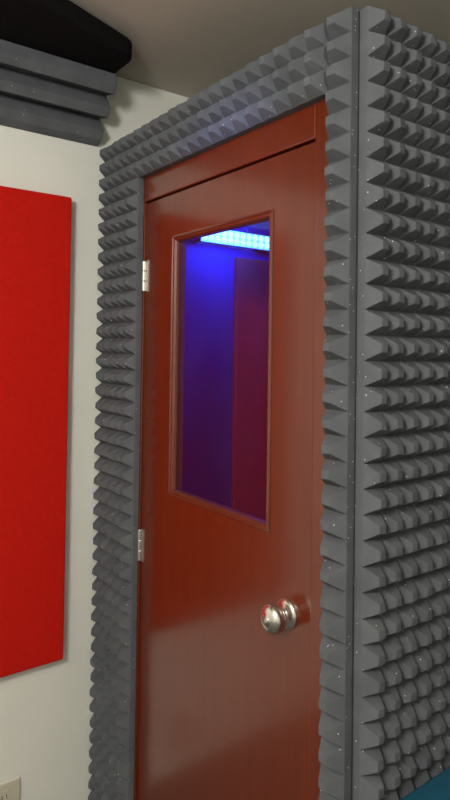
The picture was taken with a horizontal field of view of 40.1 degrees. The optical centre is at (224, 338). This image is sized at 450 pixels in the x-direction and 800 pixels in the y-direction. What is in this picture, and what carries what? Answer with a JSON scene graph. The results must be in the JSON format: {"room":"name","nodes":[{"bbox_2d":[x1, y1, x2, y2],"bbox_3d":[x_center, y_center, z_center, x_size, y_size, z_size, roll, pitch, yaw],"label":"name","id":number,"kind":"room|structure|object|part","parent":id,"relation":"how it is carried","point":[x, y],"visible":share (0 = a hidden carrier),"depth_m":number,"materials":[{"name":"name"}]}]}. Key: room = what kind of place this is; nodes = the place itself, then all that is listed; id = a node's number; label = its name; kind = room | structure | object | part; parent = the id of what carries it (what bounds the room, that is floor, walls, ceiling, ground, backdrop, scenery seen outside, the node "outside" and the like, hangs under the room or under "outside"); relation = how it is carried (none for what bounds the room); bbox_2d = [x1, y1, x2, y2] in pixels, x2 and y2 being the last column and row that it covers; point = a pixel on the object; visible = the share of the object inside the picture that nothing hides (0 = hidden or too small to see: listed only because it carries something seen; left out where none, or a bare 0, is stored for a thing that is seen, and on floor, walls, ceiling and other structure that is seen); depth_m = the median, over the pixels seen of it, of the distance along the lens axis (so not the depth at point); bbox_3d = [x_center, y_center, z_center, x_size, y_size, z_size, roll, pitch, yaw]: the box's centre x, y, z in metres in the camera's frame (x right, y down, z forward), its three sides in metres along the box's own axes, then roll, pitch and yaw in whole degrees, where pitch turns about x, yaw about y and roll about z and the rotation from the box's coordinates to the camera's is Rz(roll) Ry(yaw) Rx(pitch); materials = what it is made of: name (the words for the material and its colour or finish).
{"room":"studio","nodes":[
{"label":"studio","id":0,"kind":"room"},
{"bbox_2d":[0,76,187,799],"bbox_3d":[-0.846,0.330,1.884,5.200,2.530,0.100,2,-1,-36],"label":"wall","id":1,"kind":"structure","parent":0,"point":[45,714],"depth_m":2.07,"materials":[{"name":"white paint"}]},
{"bbox_2d":[0,777,19,799],"bbox_3d":[-0.689,1.453,1.922,0.099,0.130,0.008,2,-1,-36],"label":"wall outlet","id":2,"kind":"object","parent":1,"relation":"attached to","point":[10,790],"visible":1,"depth_m":1.93,"materials":[{"name":"beige plastic"}]},
{"bbox_2d":[0,186,71,677],"bbox_3d":[-0.782,0.282,1.837,0.644,1.505,0.039,2,-1,-36],"label":"acoustic panel","id":3,"kind":"object","parent":1,"relation":"attached to","point":[35,227],"visible":1,"depth_m":1.94,"materials":[{"name":"fabric"}]},
{"bbox_2d":[0,39,116,145],"bbox_3d":[-1.260,-0.785,1.430,2.145,0.200,0.152,2,-1,-36],"label":"trap","id":4,"kind":"object","parent":1,"relation":"attached to","point":[43,93],"visible":1,"depth_m":1.95,"materials":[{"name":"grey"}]},
{"bbox_2d":[70,0,449,97],"bbox_3d":[0.391,-1.000,0.260,5.200,0.100,4.200,2,-1,-36],"label":"ceiling","id":5,"kind":"structure","parent":0,"point":[184,48],"depth_m":1.83,"materials":[{"name":"paint"}]},
{"bbox_2d":[0,0,131,73],"bbox_3d":[-1.123,-0.920,1.254,2.150,0.060,0.598,2,-1,-36],"label":"pad","id":6,"kind":"object","parent":5,"relation":"attached to","point":[60,28],"visible":0.67,"depth_m":1.77,"materials":[{"name":"fabric"}]},
{"bbox_3d":[0.354,1.629,0.210,5.200,0.100,4.200,2,-1,-36],"label":"floor","id":7,"kind":"structure","parent":0,"visible":0},
{"bbox_2d":[182,11,359,799],"bbox_3d":[0.426,0.485,2.050,1.250,2.261,1.118,2,-1,-36],"label":"booth","id":8,"kind":"object","parent":7,"relation":"on","point":[209,280],"visible":0.08,"depth_m":2.32,"materials":[{"name":"fabric"}]},
{"bbox_2d":[88,132,143,799],"bbox_3d":[-0.363,0.472,2.023,0.051,2.265,0.243,2,-1,-36],"label":"sheet","id":9,"kind":"object","parent":8,"relation":"attached to","point":[113,690],"visible":0.98,"depth_m":1.98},
{"bbox_2d":[133,21,328,178],"bbox_3d":[-0.032,-0.587,1.615,0.051,0.154,0.822,2,-1,-36],"label":"sheet","id":10,"kind":"object","parent":8,"relation":"attached to","point":[284,81],"visible":0.98,"depth_m":1.50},
{"bbox_2d":[134,99,328,799],"bbox_3d":[0.001,0.544,1.621,0.061,2.114,0.853,2,-1,-36],"label":"frame","id":11,"kind":"object","parent":8,"relation":"attached to","point":[306,126],"visible":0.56,"depth_m":1.34,"materials":[{"name":"brown wood"}]},
{"bbox_2d":[137,529,144,562],"bbox_3d":[-0.264,0.648,1.930,0.013,0.100,0.027,2,-1,-36],"label":"hinge","id":12,"kind":"object","parent":11,"relation":"attached to","point":[140,542],"visible":1,"depth_m":1.93,"materials":[{"name":"metal"}]},
{"bbox_2d":[142,260,148,291],"bbox_3d":[-0.252,-0.196,1.946,0.013,0.100,0.027,2,-1,-36],"label":"hinge","id":13,"kind":"object","parent":11,"relation":"attached to","point":[145,264],"visible":1,"depth_m":1.95,"materials":[{"name":"metal"}]},
{"bbox_2d":[137,142,315,799],"bbox_3d":[-0.049,0.580,1.627,0.103,2.018,0.756,2,-1,-36],"label":"leaf","id":14,"kind":"object","parent":11,"relation":"attached to","point":[223,714],"depth_m":1.56,"materials":[{"name":"brown wood"}]},
{"bbox_2d":[168,209,273,532],"bbox_3d":[-0.020,0.078,1.639,0.022,0.763,0.454,2,-1,-36],"label":"window moulding","id":15,"kind":"structure","parent":14,"relation":"attached to","point":[244,518],"depth_m":1.70,"materials":[{"name":"brown wood"}]},
{"bbox_3d":[0.116,0.620,1.373,0.067,0.069,0.069,2,-1,-36],"label":"knob","id":16,"kind":"part","parent":14,"relation":"part of","materials":[{"name":"silver metal"}]},
{"bbox_2d":[195,230,268,252],"bbox_3d":[0.050,-0.380,2.382,0.400,0.060,0.048,2,-1,-36],"label":"led light bar","id":17,"kind":"object","parent":8,"relation":"attached to","point":[232,239],"visible":0.74,"depth_m":2.37,"materials":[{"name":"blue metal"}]},
{"bbox_2d":[231,257,268,519],"bbox_3d":[0.293,0.408,2.570,0.650,1.430,0.022,2,-1,-36],"label":"acoustic panel","id":18,"kind":"object","parent":8,"relation":"attached to","point":[251,276],"visible":0.24,"depth_m":2.42,"materials":[{"name":"fabric"}]},
{"bbox_2d":[318,6,358,799],"bbox_3d":[0.216,0.465,1.239,0.051,2.264,0.062,2,-1,-36],"label":"sheet","id":19,"kind":"object","parent":8,"relation":"attached to","point":[341,147],"visible":1,"depth_m":1.23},
{"bbox_2d":[352,6,449,799],"bbox_3d":[0.773,0.480,1.578,1.241,2.265,0.051,2,-1,-36],"label":"sheet","id":20,"kind":"object","parent":8,"relation":"attached to","point":[401,679],"visible":0.98,"depth_m":1.26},
{"bbox_2d":[400,767,449,799],"bbox_3d":[0.800,1.261,1.278,0.930,0.690,0.442,2,-1,-36],"label":"side table","id":21,"kind":"object","parent":7,"relation":"on","point":[438,787],"visible":1,"depth_m":1.24,"materials":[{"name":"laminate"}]}
]}

